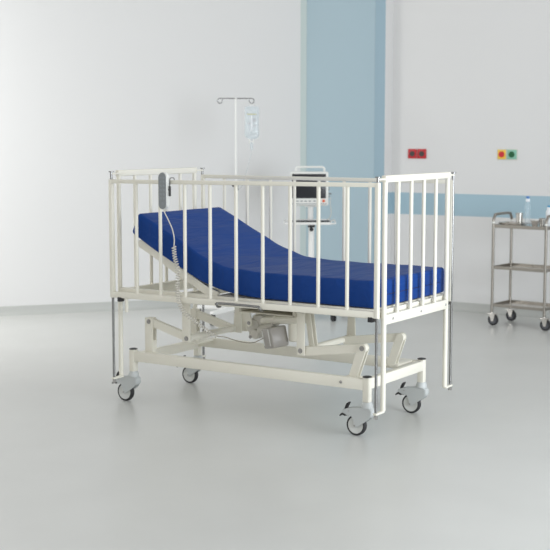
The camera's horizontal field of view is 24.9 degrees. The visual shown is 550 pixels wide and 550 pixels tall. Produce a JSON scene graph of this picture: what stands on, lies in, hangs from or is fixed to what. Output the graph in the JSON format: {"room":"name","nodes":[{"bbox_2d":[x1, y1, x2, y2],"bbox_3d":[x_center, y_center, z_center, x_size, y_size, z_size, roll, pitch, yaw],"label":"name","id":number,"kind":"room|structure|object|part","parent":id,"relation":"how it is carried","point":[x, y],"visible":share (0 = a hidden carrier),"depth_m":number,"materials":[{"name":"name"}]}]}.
{"room":"hospital room","nodes":[
{"label":"hospital room","id":0,"kind":"room"},
{"bbox_2d":[0,0,306,306],"bbox_3d":[-4.970,-1.289,9.778,11.579,3.492,0.120,-2,7,-19],"label":"wall","id":1,"kind":"structure","parent":0,"point":[89,89],"depth_m":10.98,"materials":[{"name":"white paint"}]},
{"bbox_2d":[0,300,199,315],"bbox_3d":[-5.062,0.420,9.853,11.329,0.080,0.040,-2,7,-19],"label":"baseboard","id":2,"kind":"structure","parent":1,"relation":"attached to","point":[142,304],"depth_m":11.01,"materials":[{"name":"grey plastic"}]},
{"bbox_2d":[300,0,306,255],"bbox_3d":[0.263,-1.523,11.502,0.059,3.412,0.004,-2,7,-19],"label":"trim","id":3,"kind":"structure","parent":1,"relation":"attached to","point":[303,66],"depth_m":11.49,"materials":[{"name":"grey"}]},
{"bbox_2d":[0,308,549,549],"bbox_3d":[-2.033,0.991,5.583,24.000,0.100,20.000,4,8,33],"label":"floor","id":4,"kind":"structure","parent":0,"point":[218,460],"depth_m":6.26,"materials":[{"name":"plastic"}]},
{"bbox_2d":[197,98,255,324],"bbox_3d":[-0.343,-0.541,10.411,0.714,1.864,0.679,4,8,33],"label":"stand","id":5,"kind":"object","parent":4,"relation":"on","point":[223,309],"visible":0.23,"depth_m":10.36,"materials":[{"name":"white metal"}]},
{"bbox_3d":[-0.500,0.267,10.576,0.361,0.050,0.040,2,7,15],"label":"leg","id":6,"kind":"part","parent":5,"relation":"part of","materials":[{"name":"white metal"}]},
{"bbox_3d":[-0.424,0.289,10.379,0.040,0.050,0.361,4,8,33],"label":"leg","id":7,"kind":"part","parent":5,"relation":"part of","materials":[{"name":"white metal"}]},
{"bbox_2d":[247,103,258,143],"bbox_3d":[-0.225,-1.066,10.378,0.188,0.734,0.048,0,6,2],"label":"bag","id":8,"kind":"object","parent":5,"relation":"hanging from","point":[252,103],"visible":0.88,"depth_m":10.34,"materials":[{"name":"white"}]},
{"bbox_2d":[108,167,455,434],"bbox_3d":[-0.023,0.089,7.072,1.854,1.358,0.932,4,8,33],"label":"hospital bed","id":9,"kind":"object","parent":4,"relation":"on","point":[354,350],"visible":0.95,"depth_m":6.87,"materials":[{"name":"beige metal"}]},
{"bbox_3d":[-0.933,0.013,7.154,0.015,1.208,0.015,4,8,33],"label":"guide rod","id":10,"kind":"part","parent":9,"relation":"part of","materials":[{"name":"silver metal"}]},
{"bbox_3d":[-0.900,0.003,7.222,0.026,1.177,0.026,4,8,33],"label":"post","id":11,"kind":"part","parent":9,"relation":"part of","materials":[{"name":"beige metal"}]},
{"bbox_3d":[-0.723,0.351,7.255,0.076,0.212,0.040,4,8,33],"label":"link plate","id":12,"kind":"part","parent":9,"relation":"part of","materials":[{"name":"beige metal"}]},
{"bbox_3d":[-0.701,-0.619,7.457,0.028,0.036,0.755,4,8,33],"label":"head frame","id":13,"kind":"part","parent":9,"relation":"part of","materials":[{"name":"beige metal"}]},
{"bbox_3d":[-0.701,0.088,7.537,0.025,0.048,0.725,4,8,33],"label":"rail","id":14,"kind":"part","parent":9,"relation":"part of","materials":[{"name":"beige metal"}]},
{"bbox_3d":[-0.605,0.315,7.174,0.324,0.119,0.024,4,8,33],"label":"lift arm","id":15,"kind":"part","parent":9,"relation":"part of","materials":[{"name":"beige metal"}]},
{"bbox_3d":[-0.343,-0.068,7.284,0.565,0.307,0.750,4,8,33],"label":"backrest frame","id":16,"kind":"part","parent":9,"relation":"part of","materials":[{"name":"beige metal"}]},
{"bbox_3d":[-0.503,-0.065,7.825,0.026,1.177,0.026,4,8,33],"label":"post","id":17,"kind":"part","parent":9,"relation":"part of","materials":[{"name":"beige metal"}]},
{"bbox_3d":[-0.453,0.305,7.666,0.076,0.212,0.184,4,8,33],"label":"link plate","id":18,"kind":"part","parent":9,"relation":"part of","materials":[{"name":"beige metal"}]},
{"bbox_3d":[-0.456,-0.069,7.879,0.015,1.208,0.015,4,8,33],"label":"guide rod","id":19,"kind":"part","parent":9,"relation":"part of","materials":[{"name":"silver metal"}]},
{"bbox_2d":[158,172,263,342],"bbox_3d":[-0.353,-0.090,6.864,0.580,0.951,0.093,0,6,2],"label":"bed remote control","id":20,"kind":"object","parent":9,"relation":"hanging from","point":[164,188],"visible":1,"depth_m":6.84,"materials":[{"name":"grey plastic"}]},
{"bbox_3d":[-0.584,-0.262,6.854,0.075,0.212,0.012,4,8,33],"label":"cord","id":21,"kind":"part","parent":20,"relation":"part of","materials":[{"name":"grey plastic"}]},
{"bbox_3d":[-0.443,0.096,6.869,0.254,0.513,0.048,0,6,0],"label":"coiled cord","id":22,"kind":"part","parent":20,"relation":"part of","materials":[{"name":"grey plastic"}]},
{"bbox_3d":[-0.374,0.275,7.525,0.324,0.119,0.024,4,8,33],"label":"lift arm","id":23,"kind":"part","parent":9,"relation":"part of","materials":[{"name":"beige metal"}]},
{"bbox_3d":[-0.193,0.170,6.661,0.296,0.038,0.048,4,8,33],"label":"release handle","id":24,"kind":"part","parent":9,"relation":"part of","materials":[{"name":"silver metal"}]},
{"bbox_3d":[-0.212,-0.164,6.660,1.744,0.695,0.026,4,8,33],"label":"rail","id":25,"kind":"part","parent":9,"relation":"part of","materials":[{"name":"beige metal"}]},
{"bbox_2d":[239,308,296,316],"bbox_3d":[0.119,0.162,7.001,0.360,0.045,0.610,4,8,33],"label":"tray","id":26,"kind":"object","parent":9,"relation":"on","point":[271,312],"depth_m":6.78,"materials":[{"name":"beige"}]},
{"bbox_3d":[-0.004,0.495,7.126,1.595,0.075,0.663,4,8,33],"label":"frame","id":27,"kind":"part","parent":9,"relation":"part of","materials":[{"name":"beige metal"}]},
{"bbox_2d":[133,207,443,307],"bbox_3d":[0.065,-0.128,7.010,1.589,0.430,0.807,4,8,33],"label":"mattress","id":28,"kind":"object","parent":9,"relation":"on","point":[332,272],"visible":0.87,"depth_m":6.87,"materials":[{"name":"blue fabric"}]},
{"bbox_3d":[0.263,-0.242,7.387,1.727,0.678,0.022,4,8,33],"label":"rail","id":29,"kind":"part","parent":9,"relation":"part of","materials":[{"name":"beige metal"}]},
{"bbox_3d":[0.304,0.110,6.879,0.995,0.008,0.708,4,8,33],"label":"deck panel","id":30,"kind":"part","parent":9,"relation":"part of","materials":[{"name":"beige metal"}]},
{"bbox_3d":[0.315,0.394,6.577,0.392,0.094,0.024,4,8,33],"label":"lift arm","id":31,"kind":"part","parent":9,"relation":"part of","materials":[{"name":"beige metal"}]},
{"bbox_3d":[0.433,0.451,6.507,0.117,0.194,0.040,4,8,33],"label":"link plate","id":32,"kind":"part","parent":9,"relation":"part of","materials":[{"name":"beige metal"}]},
{"bbox_3d":[0.546,0.355,6.928,0.392,0.094,0.024,4,8,33],"label":"lift arm","id":33,"kind":"part","parent":9,"relation":"part of","materials":[{"name":"beige metal"}]},
{"bbox_3d":[0.508,0.118,6.217,0.015,1.208,0.015,4,8,33],"label":"guide rod","id":34,"kind":"part","parent":9,"relation":"part of","materials":[{"name":"silver metal"}]},
{"bbox_3d":[0.550,0.108,6.280,0.026,1.177,0.026,4,8,33],"label":"post","id":35,"kind":"part","parent":9,"relation":"part of","materials":[{"name":"beige metal"}]},
{"bbox_3d":[0.703,0.405,6.918,0.117,0.194,0.184,4,8,33],"label":"link plate","id":36,"kind":"part","parent":9,"relation":"part of","materials":[{"name":"beige metal"}]},
{"bbox_3d":[0.748,-0.513,6.516,0.028,0.036,0.755,4,8,33],"label":"foot frame","id":37,"kind":"part","parent":9,"relation":"part of","materials":[{"name":"beige metal"}]},
{"bbox_3d":[0.748,0.193,6.595,0.025,0.050,0.725,4,8,33],"label":"rail","id":38,"kind":"part","parent":9,"relation":"part of","materials":[{"name":"beige metal"}]},
{"bbox_3d":[0.947,0.041,6.883,0.026,1.177,0.026,4,8,33],"label":"post","id":39,"kind":"part","parent":9,"relation":"part of","materials":[{"name":"beige metal"}]},
{"bbox_3d":[0.986,0.036,6.943,0.015,1.208,0.015,4,8,33],"label":"guide rod","id":40,"kind":"part","parent":9,"relation":"part of","materials":[{"name":"silver metal"}]},
{"bbox_2d":[284,206,335,321],"bbox_3d":[0.292,-0.113,10.648,0.647,0.962,0.625,4,8,33],"label":"monitor stand","id":41,"kind":"object","parent":4,"relation":"on","point":[311,225],"visible":0.36,"depth_m":10.61,"materials":[{"name":"white metal"}]},
{"bbox_2d":[284,219,335,224],"bbox_3d":[0.297,-0.453,10.617,0.444,0.032,0.280,0,6,0],"label":"tray","id":42,"kind":"object","parent":41,"relation":"on","point":[297,223],"depth_m":10.48,"materials":[{"name":"white metal"}]},
{"bbox_2d":[290,166,330,219],"bbox_3d":[0.305,-0.694,10.618,0.351,0.473,0.204,0,6,0],"label":"patient monitor","id":43,"kind":"object","parent":41,"relation":"on","point":[305,195],"visible":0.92,"depth_m":10.52,"materials":[{"name":"white plastic"}]},
{"bbox_3d":[0.300,-0.900,10.577,0.259,0.054,0.019,0,6,0],"label":"carry handle","id":44,"kind":"part","parent":43,"relation":"part of","materials":[{"name":"white plastic"}]},
{"bbox_2d":[292,220,329,221],"bbox_3d":[0.306,-0.454,10.552,0.324,0.018,0.120,0,6,0],"label":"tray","id":45,"kind":"object","parent":41,"relation":"on","point":[292,220],"visible":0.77,"depth_m":10.52,"materials":[{"name":"black plastic"}]},
{"bbox_2d":[486,211,549,330],"bbox_3d":[2.077,-0.044,10.183,0.566,0.927,0.364,5,8,38],"label":"cart","id":46,"kind":"object","parent":4,"relation":"on","point":[509,304],"visible":0.99,"depth_m":10.20,"materials":[{"name":"silver metal"}]},
{"bbox_3d":[1.786,-0.057,10.214,0.023,0.762,0.023,4,8,33],"label":"post","id":47,"kind":"part","parent":46,"relation":"part of","materials":[{"name":"silver metal"}]},
{"bbox_3d":[1.883,-0.484,10.289,0.022,0.076,0.335,5,8,38],"label":"push handle","id":48,"kind":"part","parent":46,"relation":"part of","materials":[{"name":"silver metal"}]},
{"bbox_3d":[1.981,-0.084,10.457,0.023,0.762,0.023,4,8,33],"label":"post","id":49,"kind":"part","parent":46,"relation":"part of","materials":[{"name":"silver metal"}]},
{"bbox_2d":[498,221,529,224],"bbox_3d":[1.951,-0.422,10.183,0.217,0.020,0.142,5,8,38],"label":"tray","id":50,"kind":"object","parent":46,"relation":"on","point":[503,222],"visible":0.94,"depth_m":10.16,"materials":[{"name":"silver metal"}]},
{"bbox_2d":[516,213,522,222],"bbox_3d":[1.991,-0.457,10.140,0.066,0.096,0.066,4,8,33],"label":"steel cup","id":51,"kind":"object","parent":50,"relation":"on","point":[519,216],"visible":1,"depth_m":10.12,"materials":[{"name":"grey metal"}]},
{"bbox_2d":[493,300,549,310],"bbox_3d":[2.067,0.249,10.224,0.470,0.024,0.312,5,8,38],"label":"shelf","id":52,"kind":"object","parent":46,"relation":"attached to","point":[516,304],"depth_m":10.26,"materials":[{"name":"silver metal"}]},
{"bbox_2d":[494,263,549,272],"bbox_3d":[2.067,-0.060,10.189,0.470,0.025,0.312,5,8,38],"label":"shelf","id":53,"kind":"object","parent":46,"relation":"attached to","point":[508,266],"depth_m":10.18,"materials":[{"name":"silver metal"}]},
{"bbox_2d":[495,223,549,229],"bbox_3d":[2.067,-0.398,10.151,0.470,0.026,0.312,5,8,38],"label":"shelf","id":54,"kind":"object","parent":46,"relation":"attached to","point":[539,227],"depth_m":10.02,"materials":[{"name":"silver metal"}]},
{"bbox_3d":[2.067,-0.406,10.150,0.466,0.004,0.308,5,8,38],"label":"shelf panel","id":55,"kind":"part","parent":46,"relation":"part of","materials":[{"name":"silver metal"}]},
{"bbox_3d":[2.067,0.257,10.225,0.466,0.004,0.308,5,8,38],"label":"shelf panel","id":56,"kind":"part","parent":46,"relation":"part of","materials":[{"name":"silver metal"}]},
{"bbox_3d":[2.067,-0.052,10.190,0.466,0.004,0.308,5,8,38],"label":"shelf panel","id":57,"kind":"part","parent":46,"relation":"part of","materials":[{"name":"silver metal"}]},
{"bbox_2d":[530,220,538,225],"bbox_3d":[2.097,-0.418,10.040,0.074,0.044,0.074,4,8,33],"label":"steel bowl","id":58,"kind":"object","parent":46,"relation":"on","point":[533,222],"visible":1,"depth_m":10.02,"materials":[{"name":"grey metal"}]},
{"bbox_2d":[539,218,545,225],"bbox_3d":[2.169,-0.432,10.103,0.060,0.058,0.060,4,8,33],"label":"beaker","id":59,"kind":"object","parent":46,"relation":"on","point":[541,220],"visible":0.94,"depth_m":10.08,"materials":[{"name":"grey metal"}]},
{"bbox_3d":[2.154,-0.024,9.923,0.023,0.762,0.023,4,8,33],"label":"post","id":60,"kind":"part","parent":46,"relation":"part of","materials":[{"name":"silver metal"}]},
{"bbox_2d":[546,205,549,225],"bbox_3d":[2.211,-0.477,10.019,0.062,0.165,0.062,4,8,33],"label":"bottle","id":61,"kind":"object","parent":46,"relation":"on","point":[548,206],"visible":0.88,"depth_m":10.00,"materials":[{"name":"white"}]},
{"bbox_2d":[306,0,392,263],"bbox_3d":[0.675,-1.469,11.383,0.789,3.492,0.194,4,8,33],"label":"wall","id":62,"kind":"structure","parent":0,"point":[340,33],"depth_m":11.31,"materials":[{"name":"blue paint"}]},
{"bbox_2d":[373,0,385,262],"bbox_3d":[0.936,-1.481,11.131,0.090,3.412,0.004,0,6,4],"label":"trim","id":63,"kind":"structure","parent":62,"relation":"attached to","point":[380,14],"depth_m":11.12,"materials":[{"name":"blue"}]},
{"bbox_2d":[390,0,549,303],"bbox_3d":[4.317,-1.239,9.337,8.724,3.492,0.120,4,8,31],"label":"wall","id":64,"kind":"structure","parent":0,"point":[471,78],"depth_m":10.86,"materials":[{"name":"white paint"}]},
{"bbox_2d":[408,149,416,157],"bbox_3d":[1.233,-1.089,11.172,0.083,0.085,0.018,4,8,31],"label":"socket","id":65,"kind":"object","parent":64,"relation":"attached to","point":[412,153],"visible":1,"depth_m":11.16,"materials":[{"name":"red plastic"}]},
{"bbox_2d":[417,149,425,158],"bbox_3d":[1.311,-1.083,11.124,0.083,0.085,0.018,4,8,31],"label":"socket","id":66,"kind":"object","parent":64,"relation":"attached to","point":[421,153],"visible":1,"depth_m":11.12,"materials":[{"name":"red plastic"}]},
{"bbox_2d":[448,302,549,317],"bbox_3d":[4.540,0.482,9.299,8.104,0.080,0.040,4,8,31],"label":"baseboard","id":67,"kind":"structure","parent":64,"relation":"attached to","point":[457,306],"depth_m":10.94,"materials":[{"name":"grey plastic"}]},
{"bbox_2d":[497,149,506,159],"bbox_3d":[1.954,-1.039,10.732,0.085,0.095,0.020,4,8,31],"label":"outlet","id":68,"kind":"object","parent":64,"relation":"attached to","point":[501,153],"visible":1,"depth_m":10.73,"materials":[{"name":"yellow"}]},
{"bbox_2d":[507,149,517,159],"bbox_3d":[2.033,-1.034,10.684,0.096,0.095,0.020,4,8,31],"label":"outlet","id":69,"kind":"object","parent":64,"relation":"attached to","point":[511,153],"visible":1,"depth_m":10.68,"materials":[{"name":"green plastic"}]}
]}

